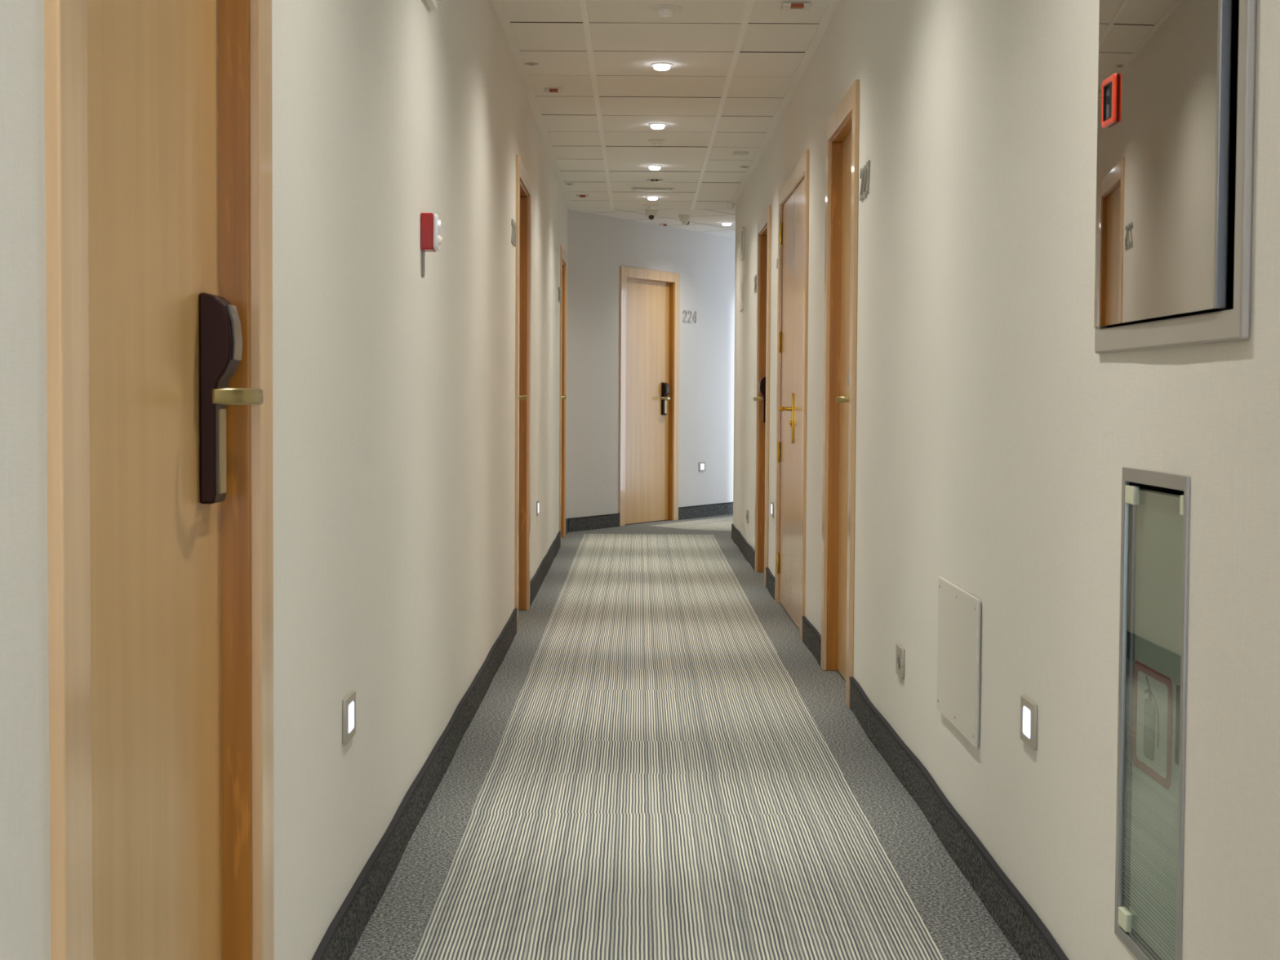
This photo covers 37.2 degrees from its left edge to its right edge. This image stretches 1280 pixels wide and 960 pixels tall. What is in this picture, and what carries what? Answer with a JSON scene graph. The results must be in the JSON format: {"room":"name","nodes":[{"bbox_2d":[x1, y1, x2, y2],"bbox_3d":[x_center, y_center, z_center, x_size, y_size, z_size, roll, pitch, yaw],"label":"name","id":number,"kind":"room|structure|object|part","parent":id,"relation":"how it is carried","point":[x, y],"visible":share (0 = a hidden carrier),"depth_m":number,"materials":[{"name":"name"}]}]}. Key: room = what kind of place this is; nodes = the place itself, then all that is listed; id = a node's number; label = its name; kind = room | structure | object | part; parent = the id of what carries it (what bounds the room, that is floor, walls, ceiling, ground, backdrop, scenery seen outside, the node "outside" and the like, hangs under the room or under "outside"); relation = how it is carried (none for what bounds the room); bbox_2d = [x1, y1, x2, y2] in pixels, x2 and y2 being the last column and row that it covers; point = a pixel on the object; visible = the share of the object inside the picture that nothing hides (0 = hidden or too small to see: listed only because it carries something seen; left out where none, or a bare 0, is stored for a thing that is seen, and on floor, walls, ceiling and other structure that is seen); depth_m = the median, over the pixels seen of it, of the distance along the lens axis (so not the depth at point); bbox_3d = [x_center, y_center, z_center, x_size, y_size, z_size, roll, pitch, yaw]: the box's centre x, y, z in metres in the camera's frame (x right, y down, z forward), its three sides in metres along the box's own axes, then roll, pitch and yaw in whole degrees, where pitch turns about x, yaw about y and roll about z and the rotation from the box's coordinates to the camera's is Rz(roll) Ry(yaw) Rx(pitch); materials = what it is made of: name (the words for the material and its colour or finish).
{"room":"hotel corridor","nodes":[
{"label":"hotel corridor","id":0,"kind":"room"},
{"bbox_2d":[0,0,567,959],"bbox_3d":[-0.616,-0.484,5.944,0.187,2.502,17.120,0,2,0],"label":"wall","id":1,"kind":"structure","parent":0,"point":[393,384],"depth_m":3.64,"materials":[{"name":"beige paint"}]},
{"bbox_2d":[44,0,274,959],"bbox_3d":[-0.562,-0.107,2.164,0.161,2.075,0.970,0,2,0],"label":"door","id":2,"kind":"structure","parent":1,"relation":"in","point":[158,113],"depth_m":2.24,"materials":[{"name":"brown wood"}]},
{"bbox_3d":[-0.518,-0.088,1.722,0.016,2.075,0.085,0,2,0],"label":"casing","id":3,"kind":"part","parent":2,"relation":"part of","materials":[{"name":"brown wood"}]},
{"bbox_3d":[-0.513,-0.106,2.408,0.062,0.021,0.130,0,2,0],"label":"lever","id":4,"kind":"part","parent":2,"relation":"part of","materials":[{"name":"gold metal"}]},
{"bbox_3d":[-0.518,-0.126,2.606,0.016,2.075,0.085,0,2,0],"label":"casing","id":5,"kind":"part","parent":2,"relation":"part of","materials":[{"name":"brown wood"}]},
{"bbox_2d":[342,690,355,744],"bbox_3d":[-0.534,0.436,3.504,0.008,0.081,0.117,0,2,0],"label":"night light","id":6,"kind":"object","parent":1,"relation":"attached to","point":[349,701],"visible":1,"depth_m":3.48,"materials":[{"name":"beige plastic"}]},
{"bbox_2d":[424,0,437,9],"bbox_3d":[-0.513,-1.237,4.651,0.034,0.120,0.290,0,2,0],"label":"emergency light","id":7,"kind":"object","parent":1,"relation":"attached to","point":[432,4],"visible":1,"depth_m":4.74,"materials":[{"name":"white plastic"}]},
{"bbox_2d":[420,213,442,275],"bbox_3d":[-0.510,-0.577,4.679,0.048,0.150,0.092,0,2,0],"label":"fire alarm","id":8,"kind":"object","parent":1,"relation":"attached to","point":[431,240],"visible":1,"depth_m":4.63,"materials":[{"name":"red plastic"}]},
{"bbox_2d":[311,518,568,959],"bbox_3d":[-0.535,0.714,5.986,0.026,0.105,17.100,0,2,0],"label":"baseboard","id":9,"kind":"structure","parent":1,"relation":"attached to","point":[341,937],"depth_m":4.42,"materials":[{"name":"grey carpet"}]},
{"bbox_2d":[511,218,516,246],"bbox_3d":[-0.533,-1.045,8.047,0.007,0.101,0.240,0,2,0],"label":"room number","id":10,"kind":"object","parent":1,"relation":"attached to","point":[513,237],"visible":1,"depth_m":8.03,"materials":[{"name":"silver metal"}]},
{"bbox_2d":[514,155,531,632],"bbox_3d":[-0.582,-0.391,8.761,0.161,2.075,0.970,0,2,0],"label":"door","id":11,"kind":"structure","parent":1,"relation":"in","point":[523,181],"depth_m":9.14,"materials":[{"name":"brown wood"}]},
{"bbox_3d":[-0.538,-0.371,8.319,0.016,2.075,0.085,0,2,0],"label":"casing","id":12,"kind":"part","parent":11,"relation":"part of","materials":[{"name":"brown wood"}]},
{"bbox_3d":[-0.532,-0.369,8.518,0.062,0.021,0.130,0,2,0],"label":"lever","id":13,"kind":"part","parent":11,"relation":"part of","materials":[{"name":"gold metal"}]},
{"bbox_3d":[-0.532,-1.387,8.718,0.016,0.080,0.800,0,2,0],"label":"head casing","id":14,"kind":"part","parent":11,"relation":"part of","materials":[{"name":"brown wood"}]},
{"bbox_3d":[-0.538,-0.410,9.203,0.016,2.075,0.085,0,2,0],"label":"casing","id":15,"kind":"part","parent":11,"relation":"part of","materials":[{"name":"brown wood"}]},
{"bbox_2d":[491,0,572,208],"bbox_3d":[-0.510,-1.680,5.858,0.054,0.006,17.050,0,2,0],"label":"trim","id":16,"kind":"structure","parent":1,"relation":"attached to","point":[498,5],"depth_m":8.72,"materials":[{"name":"white metal"}]},
{"bbox_2d":[536,499,538,516],"bbox_3d":[-0.543,0.149,10.115,0.008,0.081,0.117,0,2,0],"label":"night light","id":17,"kind":"object","parent":1,"relation":"attached to","point":[537,501],"visible":1,"depth_m":10.06,"materials":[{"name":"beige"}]},
{"bbox_2d":[558,286,560,302],"bbox_3d":[-0.545,-1.253,12.878,0.007,0.101,0.241,0,2,0],"label":"room number","id":18,"kind":"object","parent":1,"relation":"attached to","point":[559,288],"visible":1,"depth_m":12.82,"materials":[{"name":"silver metal"}]},
{"bbox_2d":[559,244,567,537],"bbox_3d":[-0.594,-0.598,13.572,0.161,2.075,0.970,0,2,0],"label":"door","id":19,"kind":"structure","parent":1,"relation":"in","point":[563,256],"depth_m":13.95,"materials":[{"name":"brown wood"}]},
{"bbox_3d":[-0.549,-0.579,13.129,0.016,2.075,0.085,0,2,0],"label":"casing","id":20,"kind":"part","parent":19,"relation":"part of","materials":[{"name":"brown wood"}]},
{"bbox_3d":[-0.544,-1.594,13.529,0.016,0.080,0.800,0,2,0],"label":"head casing","id":21,"kind":"part","parent":19,"relation":"part of","materials":[{"name":"brown wood"}]},
{"bbox_3d":[-0.550,-0.617,14.014,0.016,2.075,0.085,0,2,0],"label":"casing","id":22,"kind":"part","parent":19,"relation":"part of","materials":[{"name":"brown wood"}]},
{"bbox_2d":[566,209,735,518],"bbox_3d":[1.235,-0.984,17.827,0.160,2.502,7.600,2,3,29],"label":"wall","id":23,"kind":"structure","parent":0,"point":[598,245],"depth_m":15.38,"materials":[{"name":"grey paint"}]},
{"bbox_2d":[618,266,679,526],"bbox_3d":[0.043,-0.683,15.633,0.161,2.075,0.990,2,3,29],"label":"door","id":24,"kind":"structure","parent":23,"relation":"in","point":[650,300],"depth_m":15.69,"materials":[{"name":"brown wood"}]},
{"bbox_3d":[-0.140,-0.666,15.217,0.016,2.075,0.085,2,3,29],"label":"casing","id":25,"kind":"part","parent":24,"relation":"part of","materials":[{"name":"brown wood"}]},
{"bbox_3d":[0.087,-1.678,15.569,0.016,0.080,0.820,2,3,29],"label":"head casing","id":26,"kind":"part","parent":24,"relation":"part of","materials":[{"name":"brown wood"}]},
{"bbox_3d":[0.210,-0.679,15.831,0.062,0.021,0.130,2,3,29],"label":"lever","id":27,"kind":"part","parent":24,"relation":"part of","materials":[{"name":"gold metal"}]},
{"bbox_3d":[0.303,-0.697,16.006,0.016,2.075,0.085,2,3,29],"label":"casing","id":28,"kind":"part","parent":24,"relation":"part of","materials":[{"name":"brown wood"}]},
{"bbox_2d":[567,502,733,532],"bbox_3d":[1.234,0.220,17.714,0.014,0.105,7.280,2,3,29],"label":"baseboard","id":29,"kind":"structure","parent":23,"relation":"attached to","point":[598,522],"depth_m":15.20,"materials":[{"name":"grey carpet"}]},
{"bbox_2d":[683,310,697,323],"bbox_3d":[0.425,-1.390,16.189,0.007,0.100,0.242,2,3,29],"label":"room number","id":30,"kind":"object","parent":23,"relation":"attached to","point":[684,311],"visible":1,"depth_m":16.19,"materials":[{"name":"silver metal"}]},
{"bbox_2d":[698,462,705,471],"bbox_3d":[0.538,-0.115,16.457,0.008,0.081,0.117,2,3,29],"label":"night light","id":31,"kind":"object","parent":23,"relation":"attached to","point":[701,464],"visible":1,"depth_m":16.44,"materials":[{"name":"beige"}]},
{"bbox_2d":[502,0,830,238],"bbox_3d":[0.697,-1.871,9.752,4.753,0.061,25.317,1,2,9],"label":"ceiling","id":32,"kind":"structure","parent":0,"point":[699,40],"depth_m":8.81,"materials":[{"name":"white tile"}]},
{"bbox_2d":[524,62,538,66],"bbox_3d":[-0.463,-1.774,8.131,0.062,0.009,0.062,0,2,0],"label":"cap","id":33,"kind":"object","parent":32,"relation":"attached to","point":[531,64],"visible":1,"depth_m":8.12,"materials":[{"name":"beige"}]},
{"bbox_2d":[544,88,563,93],"bbox_3d":[-0.399,-1.798,8.801,0.084,0.018,0.071,0,2,0],"label":"marker","id":34,"kind":"object","parent":32,"relation":"attached to","point":[546,90],"visible":1,"depth_m":8.77,"materials":[{"name":"white plastic"}]},
{"bbox_2d":[576,194,588,197],"bbox_3d":[-0.404,-1.996,13.397,0.088,0.018,0.075,0,2,0],"label":"marker","id":35,"kind":"object","parent":32,"relation":"attached to","point":[577,195],"visible":1,"depth_m":13.36,"materials":[{"name":"white plastic"}]},
{"bbox_2d":[579,0,613,208],"bbox_3d":[-0.203,-1.678,5.838,0.024,0.010,17.010,0,2,0],"label":"rail","id":36,"kind":"object","parent":32,"relation":"attached to","point":[584,7],"visible":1,"depth_m":8.67,"materials":[{"name":"silver metal"}]},
{"bbox_2d":[644,209,657,220],"bbox_3d":[0.086,-2.009,14.447,0.098,0.076,0.098,0,2,0],"label":"security camera","id":37,"kind":"object","parent":32,"relation":"attached to","point":[651,214],"visible":1,"depth_m":14.41,"materials":[{"name":"white plastic"}]},
{"bbox_2d":[643,204,659,208],"bbox_3d":[0.084,-2.015,14.046,0.122,0.030,0.122,0,2,0],"label":"smoke detector","id":38,"kind":"object","parent":32,"relation":"attached to","point":[649,206],"visible":1,"depth_m":14.02,"materials":[{"name":"white plastic"}]},
{"bbox_2d":[631,187,674,191],"bbox_3d":[0.086,-1.973,12.953,0.290,0.019,0.119,0,2,0],"label":"air vent","id":39,"kind":"object","parent":32,"relation":"in","point":[635,189],"visible":1,"depth_m":12.90,"materials":[{"name":"white plastic"}]},
{"bbox_2d":[646,195,658,199],"bbox_3d":[0.090,-1.993,13.476,0.092,0.024,0.092,0,2,0],"label":"recessed light","id":40,"kind":"object","parent":32,"relation":"in","point":[650,197],"visible":1,"depth_m":13.45,"materials":[{"name":"white"}]},
{"bbox_3d":[0.090,-1.993,13.476,0.070,0.024,0.070,0,2,0],"label":"lamp glass","id":41,"kind":"part","parent":40,"relation":"part of","materials":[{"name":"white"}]},
{"bbox_2d":[646,178,662,183],"bbox_3d":[0.094,-1.950,12.427,0.104,0.020,0.092,0,2,0],"label":"sensor","id":42,"kind":"object","parent":32,"relation":"attached to","point":[648,180],"visible":1,"depth_m":12.38,"materials":[{"name":"white plastic"}]},
{"bbox_2d":[647,164,662,169],"bbox_3d":[0.091,-1.917,11.694,0.092,0.024,0.092,0,2,0],"label":"recessed light","id":43,"kind":"object","parent":32,"relation":"in","point":[651,166],"visible":1,"depth_m":11.66,"materials":[{"name":"white"}]},
{"bbox_3d":[0.091,-1.917,11.694,0.070,0.024,0.070,0,2,0],"label":"lamp glass","id":44,"kind":"part","parent":43,"relation":"part of","materials":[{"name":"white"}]},
{"bbox_2d":[648,139,664,146],"bbox_3d":[0.091,-1.865,10.550,0.094,0.030,0.094,0,2,0],"label":"smoke detector","id":45,"kind":"object","parent":32,"relation":"attached to","point":[655,142],"visible":1,"depth_m":10.53,"materials":[{"name":"white plastic"}]},
{"bbox_2d":[648,123,666,128],"bbox_3d":[0.092,-1.840,9.913,0.092,0.024,0.092,0,2,0],"label":"recessed light","id":46,"kind":"object","parent":32,"relation":"in","point":[654,126],"visible":1,"depth_m":9.89,"materials":[{"name":"white"}]},
{"bbox_3d":[0.092,-1.840,9.913,0.070,0.024,0.070,0,2,0],"label":"lamp glass","id":47,"kind":"part","parent":46,"relation":"part of","materials":[{"name":"white glass"}]},
{"bbox_2d":[651,62,672,71],"bbox_3d":[0.093,-1.763,8.132,0.092,0.024,0.092,0,2,0],"label":"recessed light","id":48,"kind":"object","parent":32,"relation":"in","point":[661,66],"visible":1,"depth_m":8.11,"materials":[{"name":"white"}]},
{"bbox_3d":[0.093,-1.763,8.132,0.070,0.024,0.070,0,2,0],"label":"lamp glass","id":49,"kind":"part","parent":48,"relation":"part of","materials":[{"name":"white glass"}]},
{"bbox_2d":[658,223,668,226],"bbox_3d":[0.192,-2.086,15.575,0.064,0.018,0.054,-1,3,-29],"label":"marker","id":50,"kind":"object","parent":32,"relation":"attached to","point":[660,224],"visible":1,"depth_m":15.55,"materials":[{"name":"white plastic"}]},
{"bbox_2d":[648,4,683,16],"bbox_3d":[0.094,-1.710,6.956,0.126,0.030,0.126,0,2,0],"label":"smoke detector","id":51,"kind":"object","parent":32,"relation":"attached to","point":[665,10],"visible":1,"depth_m":6.93,"materials":[{"name":"white plastic"}]},
{"bbox_2d":[678,214,691,224],"bbox_3d":[0.349,-2.023,14.807,0.098,0.076,0.098,3,3,42],"label":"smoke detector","id":52,"kind":"object","parent":32,"relation":"attached to","point":[684,219],"visible":1,"depth_m":14.78,"materials":[{"name":"white plastic"}]},
{"bbox_2d":[690,0,755,209],"bbox_3d":[0.398,-1.674,5.839,0.024,0.010,17.010,0,2,0],"label":"rail","id":53,"kind":"object","parent":32,"relation":"attached to","point":[749,4],"visible":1,"depth_m":8.67,"materials":[{"name":"silver metal"}]},
{"bbox_2d":[720,222,732,226],"bbox_3d":[0.703,-2.074,15.446,0.092,0.024,0.092,0,2,0],"label":"recessed light","id":54,"kind":"object","parent":32,"relation":"in","point":[725,224],"visible":1,"depth_m":15.41,"materials":[{"name":"white"}]},
{"bbox_3d":[0.703,-2.074,15.446,0.070,0.024,0.070,0,2,0],"label":"lamp glass","id":55,"kind":"part","parent":54,"relation":"part of","materials":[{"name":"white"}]},
{"bbox_2d":[727,202,734,209],"bbox_3d":[0.663,-1.994,13.857,0.052,0.048,0.052,0,2,0],"label":"sensor","id":56,"kind":"object","parent":32,"relation":"attached to","point":[731,206],"visible":1,"depth_m":13.84,"materials":[{"name":"white plastic"}]},
{"bbox_2d":[733,151,748,155],"bbox_3d":[0.584,-1.888,11.030,0.088,0.018,0.075,0,2,0],"label":"marker","id":57,"kind":"object","parent":32,"relation":"attached to","point":[735,153],"visible":1,"depth_m":10.99,"materials":[{"name":"white plastic"}]},
{"bbox_2d":[781,2,810,10],"bbox_3d":[0.564,-1.710,6.884,0.100,0.018,0.085,0,2,0],"label":"marker","id":58,"kind":"object","parent":32,"relation":"attached to","point":[786,6],"visible":1,"depth_m":6.84,"materials":[{"name":"white plastic"}]},
{"bbox_2d":[349,513,1021,959],"bbox_3d":[0.691,0.672,9.544,4.456,0.100,24.678,1,2,9],"label":"floor","id":59,"kind":"structure","parent":0,"point":[657,762],"depth_m":4.80,"materials":[{"name":"grey carpet"}]},
{"bbox_2d":[651,515,733,531],"bbox_3d":[1.986,0.276,17.741,0.980,0.002,6.500,2,3,29],"label":"carpet runner","id":60,"kind":"object","parent":59,"relation":"on","point":[724,523],"visible":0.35,"depth_m":15.42,"materials":[{"name":"beige carpet"}]},
{"bbox_2d":[733,0,1279,959],"bbox_3d":[0.789,-0.464,5.686,0.186,2.502,16.600,0,2,0],"label":"wall","id":61,"kind":"structure","parent":0,"point":[994,442],"depth_m":3.52,"materials":[{"name":"beige paint"}]},
{"bbox_2d":[739,275,743,311],"bbox_3d":[0.697,-1.274,13.008,0.009,0.230,0.400,0,2,0],"label":"wall plate","id":62,"kind":"object","parent":61,"relation":"attached to","point":[741,291],"visible":1,"depth_m":12.99,"materials":[{"name":"white plastic"}]},
{"bbox_2d":[740,226,744,261],"bbox_3d":[0.692,-1.599,12.894,0.018,0.220,0.240,0,2,0],"label":"sign","id":63,"kind":"object","parent":61,"relation":"attached to","point":[742,230],"visible":1,"depth_m":12.79,"materials":[{"name":"white plastic"}]},
{"bbox_2d":[746,509,748,523],"bbox_3d":[0.684,0.234,12.162,0.010,0.081,0.117,0,2,0],"label":"wall switch","id":64,"kind":"object","parent":61,"relation":"attached to","point":[747,510],"visible":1,"depth_m":12.11,"materials":[{"name":"beige plastic"}]},
{"bbox_2d":[754,274,756,293],"bbox_3d":[0.700,-1.186,11.491,0.007,0.101,0.240,0,2,0],"label":"room number","id":65,"kind":"object","parent":61,"relation":"attached to","point":[755,276],"visible":0.79,"depth_m":11.49,"materials":[{"name":"silver metal"}]},
{"bbox_2d":[753,205,771,586],"bbox_3d":[0.742,-0.473,10.850,0.161,2.075,0.960,0,2,0],"label":"door","id":66,"kind":"structure","parent":61,"relation":"in","point":[764,224],"depth_m":11.22,"materials":[{"name":"brown wood"}]},
{"bbox_3d":[0.697,-0.492,11.287,0.016,2.075,0.085,0,2,0],"label":"casing","id":67,"kind":"part","parent":66,"relation":"part of","materials":[{"name":"brown wood"}]},
{"bbox_3d":[0.692,-0.472,11.089,0.062,0.021,0.130,0,2,0],"label":"lever","id":68,"kind":"part","parent":66,"relation":"part of","materials":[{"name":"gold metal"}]},
{"bbox_3d":[0.704,-1.470,10.807,0.016,0.080,0.790,0,2,0],"label":"head casing","id":69,"kind":"part","parent":66,"relation":"part of","materials":[{"name":"brown wood"}]},
{"bbox_3d":[0.698,-0.454,10.413,0.016,2.075,0.085,0,2,0],"label":"casing","id":70,"kind":"part","parent":66,"relation":"part of","materials":[{"name":"brown wood"}]},
{"bbox_2d":[770,501,773,517],"bbox_3d":[0.694,0.153,9.976,0.008,0.081,0.117,0,2,0],"label":"night light","id":71,"kind":"object","parent":61,"relation":"attached to","point":[772,502],"visible":1,"depth_m":9.92,"materials":[{"name":"beige plastic"}]},
{"bbox_2d":[731,0,841,204],"bbox_3d":[0.699,-1.663,5.624,0.066,0.006,16.580,0,2,0],"label":"trim","id":72,"kind":"structure","parent":61,"relation":"attached to","point":[833,5],"depth_m":8.63,"materials":[{"name":"white metal"}]},
{"bbox_2d":[774,149,809,640],"bbox_3d":[0.735,-0.386,8.842,0.181,2.075,1.600,0,2,0],"label":"door","id":73,"kind":"structure","parent":61,"relation":"in","point":[793,215],"depth_m":8.80,"materials":[{"name":"brown wood"}]},
{"bbox_3d":[0.700,-0.419,9.599,0.016,2.075,0.085,0,2,0],"label":"casing","id":74,"kind":"part","parent":73,"relation":"part of","materials":[{"name":"brown wood"}]},
{"bbox_3d":[0.673,-0.331,8.830,0.059,0.026,0.098,0,2,0],"label":"lever","id":75,"kind":"part","parent":73,"relation":"part of","materials":[{"name":"gold metal"}]},
{"bbox_3d":[0.706,-1.383,8.799,0.016,0.080,1.430,0,2,0],"label":"head casing","id":76,"kind":"part","parent":73,"relation":"part of","materials":[{"name":"brown wood"}]},
{"bbox_3d":[0.705,-0.285,8.796,0.008,0.233,0.036,0,2,0],"label":"handle plate","id":77,"kind":"part","parent":73,"relation":"part of","materials":[{"name":"gold metal"}]},
{"bbox_3d":[0.701,-0.354,8.085,0.016,2.075,0.085,0,2,0],"label":"casing","id":78,"kind":"part","parent":73,"relation":"part of","materials":[{"name":"brown wood"}]},
{"bbox_2d":[820,79,859,708],"bbox_3d":[0.750,-0.297,6.769,0.161,2.075,0.970,0,2,0],"label":"door","id":79,"kind":"structure","parent":61,"relation":"in","point":[842,126],"depth_m":7.11,"materials":[{"name":"brown wood"}]},
{"bbox_3d":[0.706,-0.316,7.211,0.016,2.075,0.085,0,2,0],"label":"casing","id":80,"kind":"part","parent":79,"relation":"part of","materials":[{"name":"brown wood"}]},
{"bbox_3d":[0.712,-1.294,6.726,0.016,0.080,0.800,0,2,0],"label":"head casing","id":81,"kind":"part","parent":79,"relation":"part of","materials":[{"name":"brown wood"}]},
{"bbox_3d":[0.701,-0.276,6.526,0.062,0.021,0.130,0,2,0],"label":"lever","id":82,"kind":"part","parent":79,"relation":"part of","materials":[{"name":"gold metal"}]},
{"bbox_3d":[0.707,-0.278,6.327,0.016,2.075,0.085,0,2,0],"label":"casing","id":83,"kind":"part","parent":79,"relation":"part of","materials":[{"name":"brown wood"}]},
{"bbox_2d":[859,160,870,200],"bbox_3d":[0.715,-0.950,6.050,0.007,0.102,0.242,0,2,0],"label":"room number","id":84,"kind":"object","parent":61,"relation":"attached to","point":[864,171],"visible":1,"depth_m":6.04,"materials":[{"name":"silver metal"}]},
{"bbox_2d":[731,524,1068,959],"bbox_3d":[0.696,0.732,5.737,0.040,0.105,16.600,0,2,0],"label":"baseboard","id":85,"kind":"structure","parent":61,"relation":"attached to","point":[1016,919],"depth_m":4.28,"materials":[{"name":"grey carpet"}]},
{"bbox_2d":[895,644,904,679],"bbox_3d":[0.705,0.493,5.176,0.010,0.081,0.117,0,2,0],"label":"wall switch","id":86,"kind":"object","parent":61,"relation":"attached to","point":[900,660],"visible":1,"depth_m":5.15,"materials":[{"name":"beige"}]},
{"bbox_2d":[937,576,981,747],"bbox_3d":[0.707,0.395,4.237,0.011,0.312,0.512,0,2,0],"label":"access panel","id":87,"kind":"object","parent":61,"relation":"attached to","point":[959,612],"visible":1,"depth_m":4.19,"materials":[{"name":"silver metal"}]},
{"bbox_2d":[1020,695,1037,749],"bbox_3d":[0.710,0.443,3.480,0.008,0.081,0.117,0,2,0],"label":"night light","id":88,"kind":"object","parent":61,"relation":"attached to","point":[1028,709],"visible":1,"depth_m":3.46,"materials":[{"name":"beige plastic"}]},
{"bbox_2d":[1114,466,1191,959],"bbox_3d":[0.785,0.335,2.651,0.155,0.694,0.332,0,2,0],"label":"fire extinguisher cabinet","id":89,"kind":"object","parent":61,"relation":"attached to","point":[1155,540],"visible":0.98,"depth_m":2.69,"materials":[{"name":"glass"}]},
{"bbox_3d":[0.714,0.340,2.649,0.005,0.644,0.294,0,2,0],"label":"glass door","id":90,"kind":"part","parent":89,"relation":"part of","materials":[{"name":"glass"}]},
{"bbox_2d":[1093,0,1256,353],"bbox_3d":[0.782,-0.609,2.569,0.172,0.860,0.715,0,2,0],"label":"mirror","id":91,"kind":"object","parent":61,"relation":"attached to","point":[1175,114],"visible":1,"depth_m":2.52,"materials":[{"name":"grey"}]}
]}

